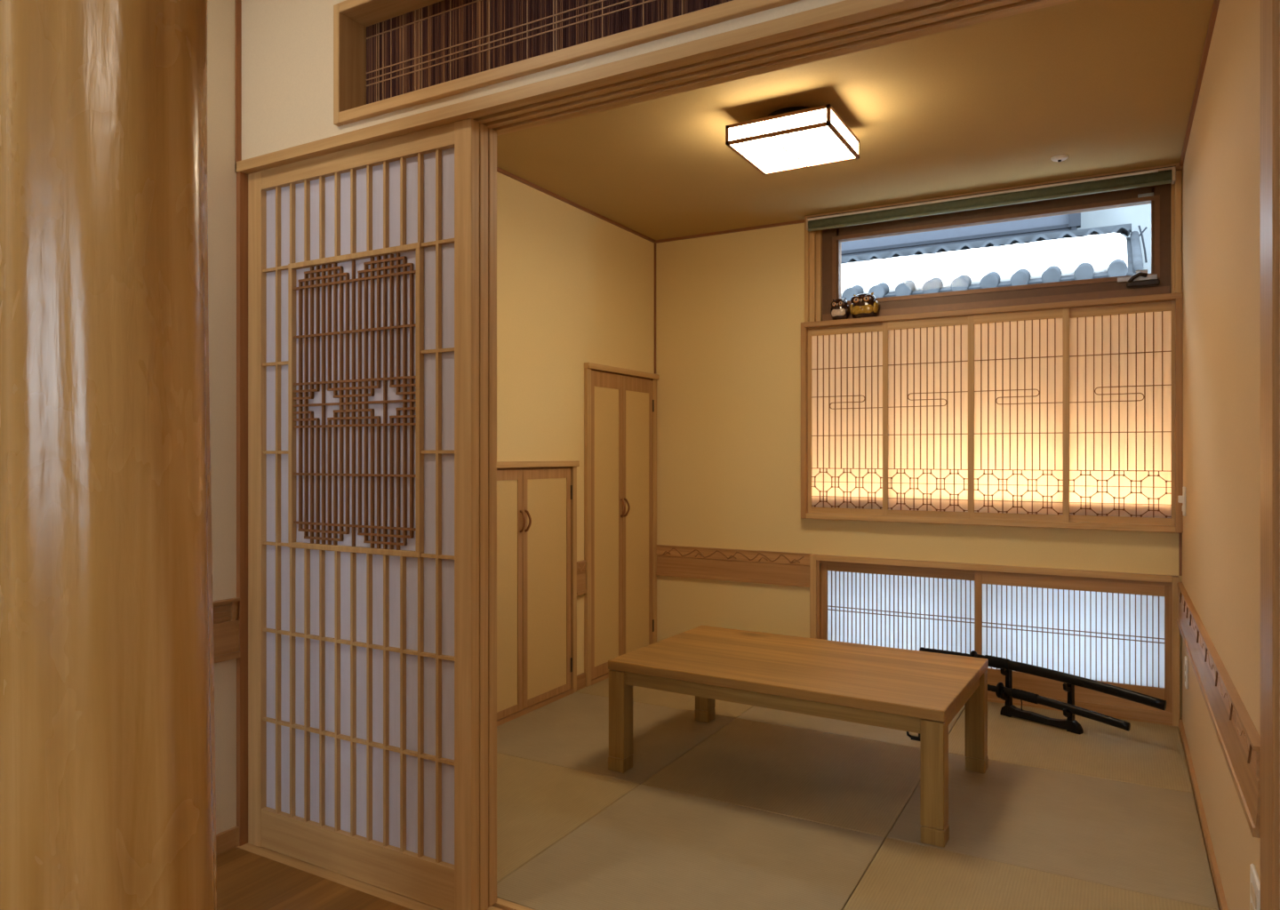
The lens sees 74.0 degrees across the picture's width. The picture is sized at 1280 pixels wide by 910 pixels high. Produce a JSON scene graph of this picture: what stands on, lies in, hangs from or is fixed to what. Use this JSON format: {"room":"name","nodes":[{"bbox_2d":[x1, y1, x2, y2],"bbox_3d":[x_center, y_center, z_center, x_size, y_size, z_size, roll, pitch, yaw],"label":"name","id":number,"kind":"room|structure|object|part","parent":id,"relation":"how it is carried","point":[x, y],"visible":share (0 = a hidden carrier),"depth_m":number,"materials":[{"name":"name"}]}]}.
{"room":"traditional dwelling","nodes":[
{"label":"traditional dwelling","id":0,"kind":"room"},
{"bbox_2d":[207,0,236,834],"bbox_3d":[-2.192,-0.200,0.866,0.100,2.720,4.160,0,0,29],"label":"wall","id":1,"kind":"structure","parent":0,"point":[221,176],"depth_m":2.49,"materials":[{"name":"paint"}]},
{"bbox_2d":[213,597,240,663],"bbox_3d":[-2.176,0.512,0.772,0.020,0.176,4.012,0,0,29],"label":"chair rail","id":2,"kind":"object","parent":1,"relation":"attached to","point":[226,621],"visible":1,"depth_m":2.48,"materials":[{"name":"brown wood"}]},
{"bbox_2d":[216,826,239,855],"bbox_3d":[-2.179,1.132,0.774,0.012,0.056,4.012,0,0,29],"label":"baseboard","id":3,"kind":"structure","parent":1,"relation":"attached to","point":[227,840],"depth_m":2.49,"materials":[{"name":"brown wood"}]},
{"bbox_2d":[234,0,247,846],"bbox_3d":[-1.163,-0.200,2.590,0.033,2.720,0.157,0,0,29],"label":"post","id":4,"kind":"object","parent":1,"relation":"attached to","point":[242,179],"visible":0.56,"depth_m":2.52,"materials":[{"name":"brown wood"}]},
{"bbox_2d":[216,847,412,909],"bbox_3d":[-0.475,1.190,-0.247,4.185,0.060,4.103,0,0,29],"label":"floor","id":5,"kind":"structure","parent":0,"point":[246,880],"depth_m":2.26,"materials":[{"name":"brown wood"}]},
{"bbox_2d":[0,0,216,909],"bbox_3d":[-0.846,-0.200,1.353,0.312,2.720,0.310,0,0,29],"label":"column","id":6,"kind":"structure","parent":5,"relation":"on","point":[108,789],"depth_m":1.23,"materials":[{"name":"brown wood"}]},
{"bbox_2d":[241,0,845,159],"bbox_3d":[0.563,-0.200,1.617,4.005,2.720,0.120,0,0,29],"label":"wall","id":7,"kind":"structure","parent":0,"point":[287,45],"depth_m":2.40,"materials":[{"name":"paint"}]},
{"bbox_2d":[248,118,479,909],"bbox_3d":[-0.788,0.160,2.339,0.862,2.000,0.031,0,0,29],"label":"lattice door","id":8,"kind":"structure","parent":7,"relation":"in","point":[364,260],"depth_m":2.30,"materials":[{"name":"wood"}]},
{"bbox_3d":[-0.790,-0.142,2.333,0.510,0.819,0.017,0,0,29],"label":"inset frame","id":9,"kind":"part","parent":8,"relation":"part of","materials":[{"name":"brown wood"}]},
{"bbox_3d":[-0.787,-0.812,2.338,0.747,0.055,0.029,0,0,29],"label":"rail","id":10,"kind":"part","parent":8,"relation":"part of","materials":[{"name":"brown wood"}]},
{"bbox_3d":[-0.787,1.101,2.338,0.747,0.111,0.029,0,0,29],"label":"rail","id":11,"kind":"part","parent":8,"relation":"part of","materials":[{"name":"brown wood"}]},
{"bbox_2d":[237,843,534,909],"bbox_3d":[-0.068,1.175,1.965,2.525,0.030,0.152,0,0,29],"label":"sill","id":12,"kind":"structure","parent":7,"relation":"attached to","point":[500,904],"depth_m":2.30,"materials":[{"name":"brown wood"}]},
{"bbox_2d":[479,122,487,909],"bbox_3d":[-0.771,0.160,2.370,0.862,2.000,0.031,0,0,29],"label":"lattice door","id":13,"kind":"structure","parent":7,"relation":"in","point":[483,129],"depth_m":2.15,"materials":[{"name":"wood"}]},
{"bbox_2d":[488,128,496,906],"bbox_3d":[-0.753,0.160,2.401,0.862,2.000,0.031,0,0,29],"label":"lattice door","id":14,"kind":"structure","parent":7,"relation":"in","point":[492,133],"depth_m":2.18,"materials":[{"name":"wood"}]},
{"bbox_2d":[333,0,801,126],"bbox_3d":[0.022,-1.065,1.908,1.900,0.327,0.132,0,0,29],"label":"transom panel","id":15,"kind":"object","parent":7,"relation":"attached to","point":[389,56],"visible":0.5,"depth_m":2.18,"materials":[{"name":"brown wood"}]},
{"bbox_3d":[-0.796,-1.065,2.369,0.022,0.327,0.132,0,0,29],"label":"frame","id":16,"kind":"part","parent":15,"relation":"part of","materials":[{"name":"brown wood"}]},
{"bbox_3d":[0.022,-1.216,1.908,1.856,0.026,0.132,0,0,29],"label":"frame rail","id":17,"kind":"part","parent":15,"relation":"part of","materials":[{"name":"brown wood"}]},
{"bbox_2d":[234,0,1076,174],"bbox_3d":[-0.065,-0.855,1.970,2.525,0.030,0.154,0,0,29],"label":"lintel","id":18,"kind":"object","parent":7,"relation":"attached to","point":[846,27],"visible":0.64,"depth_m":1.84,"materials":[{"name":"brown wood"}]},
{"bbox_2d":[496,171,655,690],"bbox_3d":[-0.596,-0.018,3.815,0.120,2.476,2.565,0,0,29],"label":"wall","id":19,"kind":"structure","parent":0,"point":[575,287],"depth_m":4.05,"materials":[{"name":"paint"}]},
{"bbox_2d":[496,460,579,726],"bbox_3d":[-0.512,0.594,3.793,0.048,1.132,0.850,0,0,29],"label":"closet","id":20,"kind":"object","parent":19,"relation":"attached to","point":[537,500],"visible":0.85,"depth_m":3.87,"materials":[{"name":"brown wood"}]},
{"bbox_3d":[-0.623,0.607,3.629,0.010,1.002,0.317,0,0,29],"label":"door","id":21,"kind":"part","parent":20,"relation":"part of","materials":[{"name":"wood"}]},
{"bbox_3d":[-0.622,0.600,3.628,0.014,1.072,0.375,0,0,29],"label":"door frame","id":22,"kind":"part","parent":20,"relation":"part of","materials":[{"name":"brown wood"}]},
{"bbox_3d":[-0.519,0.295,3.765,0.035,0.101,0.012,0,0,38],"label":"handle","id":23,"kind":"part","parent":20,"relation":"part of","materials":[{"name":"brown wood"}]},
{"bbox_3d":[-0.501,0.295,3.799,0.035,0.101,0.012,0,0,21],"label":"handle","id":24,"kind":"part","parent":20,"relation":"part of","materials":[{"name":"brown wood"}]},
{"bbox_3d":[-0.531,0.598,3.805,0.002,1.084,0.775,0,0,29],"label":"panel","id":25,"kind":"part","parent":20,"relation":"part of","materials":[{"name":"brown wood"}]},
{"bbox_3d":[-0.436,0.607,3.961,0.010,1.002,0.323,0,0,29],"label":"door","id":26,"kind":"part","parent":20,"relation":"part of","materials":[{"name":"wood"}]},
{"bbox_3d":[-0.435,0.600,3.960,0.014,1.072,0.381,0,0,29],"label":"door frame","id":27,"kind":"part","parent":20,"relation":"part of","materials":[{"name":"brown wood"}]},
{"bbox_3d":[-0.325,0.594,4.153,0.020,1.132,0.034,0,0,29],"label":"casing","id":28,"kind":"part","parent":20,"relation":"part of","materials":[{"name":"brown wood"}]},
{"bbox_2d":[496,167,655,242],"bbox_3d":[-0.536,-1.229,3.787,0.012,0.014,2.555,0,0,29],"label":"trim","id":29,"kind":"structure","parent":19,"relation":"attached to","point":[503,172],"depth_m":4.13,"materials":[{"name":"brown wood"}]},
{"bbox_2d":[576,672,585,690],"bbox_3d":[-0.298,1.125,4.210,0.012,0.070,0.085,0,0,29],"label":"baseboard","id":30,"kind":"structure","parent":19,"relation":"attached to","point":[580,678],"depth_m":4.21,"materials":[{"name":"brown wood"}]},
{"bbox_2d":[576,560,586,595],"bbox_3d":[-0.295,0.609,4.208,0.020,0.163,0.085,0,0,29],"label":"chair rail","id":31,"kind":"object","parent":19,"relation":"attached to","point":[581,589],"visible":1,"depth_m":4.21,"materials":[{"name":"brown wood"}]},
{"bbox_2d":[584,362,659,687],"bbox_3d":[-0.079,0.349,4.563,0.048,1.622,0.745,0,0,29],"label":"closet","id":32,"kind":"object","parent":19,"relation":"attached to","point":[620,404],"visible":0.9,"depth_m":4.52,"materials":[{"name":"brown wood"}]},
{"bbox_3d":[-0.263,0.349,4.264,0.020,1.622,0.037,0,0,29],"label":"casing","id":33,"kind":"part","parent":32,"relation":"part of","materials":[{"name":"brown wood"}]},
{"bbox_3d":[-0.178,0.364,4.420,0.010,1.436,0.257,0,0,29],"label":"door","id":34,"kind":"part","parent":32,"relation":"part of","materials":[{"name":"wood"}]},
{"bbox_3d":[-0.177,0.355,4.419,0.014,1.562,0.315,0,0,29],"label":"door frame","id":35,"kind":"part","parent":32,"relation":"part of","materials":[{"name":"brown wood"}]},
{"bbox_3d":[-0.101,0.353,4.571,0.002,1.574,0.656,0,0,29],"label":"panel","id":36,"kind":"part","parent":32,"relation":"part of","materials":[{"name":"brown wood"}]},
{"bbox_3d":[-0.089,0.282,4.530,0.035,0.101,0.012,0,0,38],"label":"handle","id":37,"kind":"part","parent":32,"relation":"part of","materials":[{"name":"brown wood"}]},
{"bbox_3d":[-0.070,0.282,4.564,0.035,0.101,0.012,0,0,21],"label":"handle","id":38,"kind":"part","parent":32,"relation":"part of","materials":[{"name":"brown wood"}]},
{"bbox_3d":[-0.017,0.364,4.706,0.010,1.436,0.277,0,0,29],"label":"door","id":39,"kind":"part","parent":32,"relation":"part of","materials":[{"name":"wood"}]},
{"bbox_3d":[-0.016,0.355,4.705,0.014,1.562,0.335,0,0,29],"label":"door frame","id":40,"kind":"part","parent":32,"relation":"part of","materials":[{"name":"brown wood"}]},
{"bbox_3d":[0.079,0.349,4.872,0.020,1.622,0.046,0,0,29],"label":"casing","id":41,"kind":"part","parent":32,"relation":"part of","materials":[{"name":"brown wood"}]},
{"bbox_2d":[496,0,1214,239],"bbox_3d":[0.620,-1.266,3.234,2.810,0.060,2.755,0,0,29],"label":"ceiling","id":42,"kind":"structure","parent":0,"point":[1108,86],"depth_m":3.16,"materials":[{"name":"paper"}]},
{"bbox_2d":[725,104,859,175],"bbox_3d":[0.564,-1.173,3.107,0.380,0.125,0.380,0,0,29],"label":"ceiling light","id":43,"kind":"object","parent":42,"relation":"attached to","point":[792,138],"visible":1,"depth_m":3.02,"materials":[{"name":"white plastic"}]},
{"bbox_2d":[1050,154,1068,161],"bbox_3d":[1.742,-1.226,3.524,0.066,0.019,0.066,0,0,29],"label":"smoke detector","id":44,"kind":"object","parent":42,"relation":"attached to","point":[1060,157],"visible":1,"depth_m":3.51,"materials":[{"name":"white plastic"}]},
{"bbox_2d":[655,223,1182,732],"bbox_3d":[1.198,-0.018,4.383,2.690,2.476,0.185,0,0,29],"label":"wall","id":45,"kind":"structure","parent":0,"point":[730,307],"depth_m":4.61,"materials":[{"name":"paint"}]},
{"bbox_2d":[656,219,804,243],"bbox_3d":[0.474,-1.229,4.677,0.900,0.014,0.012,0,0,29],"label":"trim","id":46,"kind":"structure","parent":45,"relation":"attached to","point":[801,220],"depth_m":4.66,"materials":[{"name":"brown wood"}]},
{"bbox_2d":[654,242,1182,575],"bbox_3d":[1.203,-0.359,4.269,2.570,1.754,0.010,0,0,29],"label":"trim","id":47,"kind":"structure","parent":45,"relation":"attached to","point":[1180,534],"depth_m":4.89,"materials":[{"name":"brown wood"}]},
{"bbox_2d":[656,544,1260,838],"bbox_3d":[0.662,0.839,3.308,2.570,0.643,2.525,0,0,29],"label":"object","id":48,"kind":"structure","parent":45,"relation":"in","point":[1116,708],"depth_m":3.75,"materials":[{"name":"brown wood"}]},
{"bbox_2d":[821,563,974,654],"bbox_3d":[1.295,0.816,4.250,0.790,0.512,0.022,0,0,29],"label":"screen","id":49,"kind":"object","parent":48,"relation":"attached to","point":[907,609],"visible":0.61,"depth_m":4.25,"materials":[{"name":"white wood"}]},
{"bbox_3d":[1.294,0.581,4.251,0.722,0.042,0.022,0,0,29],"label":"rail","id":50,"kind":"part","parent":49,"relation":"part of","materials":[{"name":"brown wood"}]},
{"bbox_2d":[974,573,1169,703],"bbox_3d":[1.942,0.816,3.857,0.790,0.512,0.022,0,0,29],"label":"screen","id":51,"kind":"object","parent":48,"relation":"attached to","point":[1116,634],"visible":0.78,"depth_m":3.84,"materials":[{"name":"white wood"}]},
{"bbox_3d":[1.948,0.586,3.854,0.739,0.051,0.022,0,0,29],"label":"rail","id":52,"kind":"part","parent":51,"relation":"part of","materials":[{"name":"brown wood"}]},
{"bbox_3d":[1.948,1.041,3.854,0.739,0.062,0.022,0,0,29],"label":"rail","id":53,"kind":"part","parent":51,"relation":"part of","materials":[{"name":"brown wood"}]},
{"bbox_3d":[1.615,1.116,4.051,1.566,0.088,0.075,0,0,29],"label":"sill","id":54,"kind":"part","parent":48,"relation":"part of","materials":[{"name":"brown wood"}]},
{"bbox_2d":[800,162,1183,533],"bbox_3d":[1.610,-0.453,4.082,1.676,1.566,0.196,0,0,29],"label":"window","id":55,"kind":"structure","parent":45,"relation":"in","point":[822,248],"depth_m":3.96,"materials":[{"name":"brown wood"}]},
{"bbox_2d":[830,297,849,319],"bbox_3d":[1.021,-0.744,4.338,0.096,0.112,0.076,0,0,37],"label":"owl figurine","id":56,"kind":"object","parent":55,"relation":"on","point":[840,309],"visible":0.99,"depth_m":4.31,"materials":[{"name":"brown ceramic"}]},
{"bbox_2d":[808,322,882,515],"bbox_3d":[1.064,-0.180,4.331,0.423,0.964,0.016,0,0,29],"label":"screen","id":57,"kind":"object","parent":55,"relation":"attached to","point":[845,362],"visible":1,"depth_m":4.34,"materials":[{"name":"beige paper"}]},
{"bbox_3d":[1.058,-0.641,4.334,0.374,0.042,0.016,0,0,29],"label":"rail","id":58,"kind":"part","parent":57,"relation":"part of","materials":[{"name":"brown wood"}]},
{"bbox_3d":[1.058,0.286,4.334,0.374,0.031,0.016,0,0,29],"label":"rail","id":59,"kind":"part","parent":57,"relation":"part of","materials":[{"name":"brown wood"}]},
{"bbox_2d":[849,292,879,318],"bbox_3d":[1.132,-0.752,4.288,0.144,0.129,0.087,0,0,37],"label":"owl figurine","id":60,"kind":"object","parent":55,"relation":"on","point":[864,305],"visible":0.97,"depth_m":4.25,"materials":[{"name":"brown ceramic"}]},
{"bbox_2d":[882,314,973,519],"bbox_3d":[1.393,-0.180,4.122,0.422,0.964,0.016,0,0,29],"label":"screen","id":61,"kind":"object","parent":55,"relation":"attached to","point":[928,363],"visible":1,"depth_m":4.12,"materials":[{"name":"beige paper"}]},
{"bbox_3d":[1.394,-0.641,4.122,0.374,0.042,0.016,0,0,29],"label":"rail","id":62,"kind":"part","parent":61,"relation":"part of","materials":[{"name":"brown wood"}]},
{"bbox_3d":[1.394,0.286,4.122,0.374,0.031,0.016,0,0,29],"label":"rail","id":63,"kind":"part","parent":61,"relation":"part of","materials":[{"name":"brown wood"}]},
{"bbox_3d":[1.585,0.316,4.034,1.622,0.028,0.075,0,0,29],"label":"frame","id":64,"kind":"part","parent":55,"relation":"part of","materials":[{"name":"brown wood"}]},
{"bbox_2d":[806,165,1175,232],"bbox_3d":[1.571,-1.188,3.999,1.612,0.073,0.060,0,0,29],"label":"roller blind","id":65,"kind":"object","parent":55,"relation":"attached to","point":[1164,175],"visible":1,"depth_m":3.92,"materials":[{"name":"fabric"}]},
{"bbox_3d":[1.639,-0.939,4.080,1.548,0.502,0.050,0,0,29],"label":"sash","id":66,"kind":"part","parent":55,"relation":"part of","materials":[{"name":"brown wood"}]},
{"bbox_2d":[973,307,1069,522],"bbox_3d":[1.754,-0.180,3.919,0.406,0.964,0.016,0,0,29],"label":"screen","id":67,"kind":"object","parent":55,"relation":"attached to","point":[1021,358],"visible":1,"depth_m":3.92,"materials":[{"name":"beige paper"}]},
{"bbox_3d":[1.745,-0.641,3.925,0.376,0.042,0.016,0,0,29],"label":"rail","id":68,"kind":"part","parent":67,"relation":"part of","materials":[{"name":"brown wood"}]},
{"bbox_3d":[1.745,0.286,3.925,0.376,0.031,0.016,0,0,29],"label":"rail","id":69,"kind":"part","parent":67,"relation":"part of","materials":[{"name":"brown wood"}]},
{"bbox_2d":[1069,300,1175,525],"bbox_3d":[2.107,-0.180,3.744,0.426,0.964,0.016,0,0,29],"label":"screen","id":70,"kind":"object","parent":55,"relation":"attached to","point":[1122,357],"visible":1,"depth_m":3.74,"materials":[{"name":"beige paper"}]},
{"bbox_3d":[2.111,-0.641,3.741,0.391,0.042,0.016,0,0,29],"label":"rail","id":71,"kind":"part","parent":70,"relation":"part of","materials":[{"name":"brown wood"}]},
{"bbox_3d":[2.111,0.286,3.741,0.391,0.031,0.016,0,0,29],"label":"rail","id":72,"kind":"part","parent":70,"relation":"part of","materials":[{"name":"brown wood"}]},
{"bbox_3d":[2.185,-0.789,3.733,0.152,0.046,0.008,0,0,29],"label":"catch plate","id":73,"kind":"part","parent":55,"relation":"part of","materials":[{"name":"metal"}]},
{"bbox_3d":[2.196,-0.768,3.705,0.126,0.065,0.031,0,0,29],"label":"handle","id":74,"kind":"part","parent":55,"relation":"part of","materials":[{"name":"brown plastic"}]},
{"bbox_3d":[2.216,-1.139,3.718,0.060,0.013,0.004,0,0,29],"label":"stay plate","id":75,"kind":"part","parent":55,"relation":"part of","materials":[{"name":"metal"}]},
{"bbox_2d":[1179,732,1220,909],"bbox_3d":[0.623,1.225,3.238,2.810,0.070,2.745,0,0,29],"label":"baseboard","id":76,"kind":"structure","parent":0,"point":[1180,732],"depth_m":2.69,"materials":[{"name":"brown wood"}]},
{"bbox_2d":[496,752,639,883],"bbox_3d":[-0.578,1.175,2.832,0.849,0.030,0.853,0,0,29],"label":"mat","id":77,"kind":"object","parent":76,"relation":"on","point":[539,804],"visible":0.16,"depth_m":2.83,"materials":[{"name":"wicker"}]},
{"bbox_2d":[496,692,735,784],"bbox_3d":[-0.158,1.175,3.578,0.849,0.030,0.856,0,0,29],"label":"mat","id":78,"kind":"object","parent":76,"relation":"on","point":[571,732],"visible":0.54,"depth_m":3.51,"materials":[{"name":"wicker"}]},
{"bbox_2d":[576,678,753,719],"bbox_3d":[0.256,1.175,4.314,0.849,0.030,0.829,0,0,29],"label":"mat","id":79,"kind":"object","parent":76,"relation":"on","point":[640,694],"visible":0.18,"depth_m":4.02,"materials":[{"name":"wicker"}]},
{"bbox_2d":[496,784,885,909],"bbox_3d":[0.165,1.175,2.414,0.852,0.030,0.853,0,0,29],"label":"mat","id":80,"kind":"object","parent":76,"relation":"on","point":[653,848],"visible":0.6,"depth_m":2.42,"materials":[{"name":"wicker"}]},
{"bbox_2d":[641,718,919,839],"bbox_3d":[0.585,1.175,3.160,0.852,0.030,0.856,0,0,29],"label":"mat","id":81,"kind":"object","parent":76,"relation":"on","point":[860,785],"visible":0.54,"depth_m":3.08,"materials":[{"name":"wicker"}]},
{"bbox_2d":[736,705,964,748],"bbox_3d":[0.996,1.175,3.892,0.852,0.030,0.818,0,0,29],"label":"mat","id":82,"kind":"object","parent":76,"relation":"on","point":[756,714],"visible":0.12,"depth_m":3.64,"materials":[{"name":"wicker"}]},
{"bbox_2d":[842,838,1216,909],"bbox_3d":[0.903,1.175,1.998,0.839,0.030,0.853,0,0,29],"label":"mat","id":83,"kind":"object","parent":76,"relation":"on","point":[901,876],"visible":1,"depth_m":2.27,"materials":[{"name":"wicker"}]},
{"bbox_2d":[886,753,1219,909],"bbox_3d":[1.323,1.175,2.745,0.839,0.030,0.856,0,0,29],"label":"mat","id":84,"kind":"object","parent":76,"relation":"on","point":[1143,839],"visible":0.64,"depth_m":2.63,"materials":[{"name":"wicker"}]},
{"bbox_2d":[608,625,988,847],"bbox_3d":[0.585,0.958,3.134,1.192,0.405,0.752,0,0,31],"label":"table","id":85,"kind":"object","parent":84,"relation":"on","point":[908,691],"visible":1,"depth_m":2.97,"materials":[{"name":"brown wood"}]},
{"bbox_3d":[-0.070,0.952,3.136,0.068,0.317,0.068,0,0,31],"label":"leg","id":86,"kind":"part","parent":85,"relation":"part of","materials":[{"name":"brown wood"}]},
{"bbox_3d":[0.285,0.952,3.716,0.068,0.317,0.068,0,0,31],"label":"leg","id":87,"kind":"part","parent":85,"relation":"part of","materials":[{"name":"brown wood"}]},
{"bbox_3d":[0.885,0.952,2.551,0.068,0.317,0.068,0,0,31],"label":"leg","id":88,"kind":"part","parent":85,"relation":"part of","materials":[{"name":"brown wood"}]},
{"bbox_3d":[1.240,0.952,3.132,0.068,0.317,0.068,0,0,31],"label":"leg","id":89,"kind":"part","parent":85,"relation":"part of","materials":[{"name":"brown wood"}]},
{"bbox_2d":[948,701,1193,793],"bbox_3d":[1.735,1.175,3.476,0.839,0.030,0.818,0,0,29],"label":"mat","id":90,"kind":"object","parent":76,"relation":"on","point":[1151,755],"visible":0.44,"depth_m":3.36,"materials":[{"name":"wicker"}]},
{"bbox_2d":[1000,667,1083,735],"bbox_3d":[1.712,1.049,3.653,0.080,0.222,0.345,0,0,-38],"label":"stand","id":91,"kind":"object","parent":90,"relation":"on","point":[1070,724],"visible":0.93,"depth_m":3.65,"materials":[{"name":"black wood"}]},
{"bbox_3d":[1.730,1.137,3.667,0.032,0.047,0.345,0,0,-38],"label":"board","id":92,"kind":"part","parent":91,"relation":"part of","materials":[{"name":"black wood"}]},
{"bbox_2d":[919,647,1166,711],"bbox_3d":[1.679,0.955,3.672,0.063,0.121,1.070,0,0,-37],"label":"sword","id":93,"kind":"object","parent":91,"relation":"on","point":[996,662],"visible":0.73,"depth_m":3.54,"materials":[{"name":"black paint"}]},
{"bbox_2d":[987,682,1130,731],"bbox_3d":[1.699,1.061,3.648,0.063,0.097,0.751,0,0,-37],"label":"sword","id":94,"kind":"object","parent":91,"relation":"on","point":[1015,693],"visible":0.74,"depth_m":3.58,"materials":[{"name":"black paint"}]},
{"bbox_2d":[1182,0,1279,909],"bbox_3d":[1.762,-0.018,2.520,0.120,2.476,2.880,0,0,29],"label":"wall","id":95,"kind":"structure","parent":0,"point":[1221,166],"depth_m":2.13,"materials":[{"name":"paint"}]},
{"bbox_2d":[1177,486,1185,516],"bbox_3d":[2.204,0.188,3.453,0.024,0.120,0.074,0,0,29],"label":"light switch","id":96,"kind":"object","parent":95,"relation":"attached to","point":[1180,499],"visible":1,"depth_m":3.43,"materials":[{"name":"white plastic"}]},
{"bbox_3d":[2.211,0.188,3.449,0.008,0.120,0.074,0,0,29],"label":"plate","id":97,"kind":"part","parent":96,"relation":"part of","materials":[{"name":"white plastic"}]},
{"bbox_2d":[1184,656,1188,689],"bbox_3d":[2.147,0.855,3.336,0.010,0.116,0.074,0,0,29],"label":"wall outlet","id":98,"kind":"object","parent":95,"relation":"attached to","point":[1186,665],"visible":1,"depth_m":3.31,"materials":[{"name":"white plastic"}]},
{"bbox_2d":[1179,0,1220,166],"bbox_3d":[1.724,-1.229,2.587,0.012,0.014,2.300,0,0,29],"label":"trim","id":99,"kind":"structure","parent":95,"relation":"attached to","point":[1216,3],"depth_m":2.72,"materials":[{"name":"brown wood"}]},
{"bbox_2d":[1178,719,1228,909],"bbox_3d":[1.739,1.146,2.613,0.012,0.028,2.370,0,0,29],"label":"baseboard","id":100,"kind":"structure","parent":95,"relation":"attached to","point":[1221,900],"depth_m":2.59,"materials":[{"name":"brown wood"}]},
{"bbox_2d":[1249,864,1260,909],"bbox_3d":[1.200,0.880,1.654,0.010,0.120,0.120,0,0,29],"label":"wall outlet","id":101,"kind":"object","parent":95,"relation":"attached to","point":[1254,880],"visible":0.93,"depth_m":1.66,"materials":[{"name":"white plastic"}]},
{"bbox_2d":[1250,882,1256,909],"bbox_3d":[1.197,0.860,1.656,0.003,0.024,0.066,0,0,29],"label":"socket","id":102,"kind":"object","parent":101,"relation":"attached to","point":[1253,892],"depth_m":1.65,"materials":[{"name":"beige plastic"}]},
{"bbox_2d":[1260,0,1279,909],"bbox_3d":[1.132,-0.038,1.509,0.031,2.396,0.150,0,0,29],"label":"post","id":103,"kind":"object","parent":95,"relation":"attached to","point":[1269,9],"visible":0.8,"depth_m":1.49,"materials":[{"name":"brown wood"}]},
{"label":"outside","id":104,"kind":"structure","parent":0,"visible":0},
{"bbox_3d":[3.634,1.585,7.479,17.000,0.150,7.400,0,0,29],"label":"snowy ground","id":105,"kind":"structure","parent":104,"visible":0},
{"bbox_2d":[841,203,1151,300],"bbox_3d":[2.793,-0.490,7.168,11.160,5.300,2.367,0,0,29],"label":"house","id":106,"kind":"structure","parent":105,"relation":"on","point":[1125,221],"depth_m":7.21,"materials":[{"name":"tile"}]},
{"bbox_3d":[0.990,-2.515,8.662,6.230,1.250,0.070,0,0,29],"label":"wall trim","id":107,"kind":"part","parent":106,"relation":"part of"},
{"bbox_2d":[841,232,1127,296],"bbox_3d":[0.746,-1.508,7.893,6.560,0.537,1.250,0,0,29],"label":"snow cover","id":108,"kind":"object","parent":106,"relation":"on","point":[1100,251],"visible":0.27,"depth_m":6.50,"materials":[{"name":"white snow"}]},
{"bbox_2d":[1137,225,1147,263],"bbox_3d":[4.026,-1.690,6.799,0.064,0.302,0.014,0,0,29],"label":"cable","id":109,"kind":"object","parent":106,"relation":"attached to","point":[1140,228],"visible":1,"depth_m":6.79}
]}

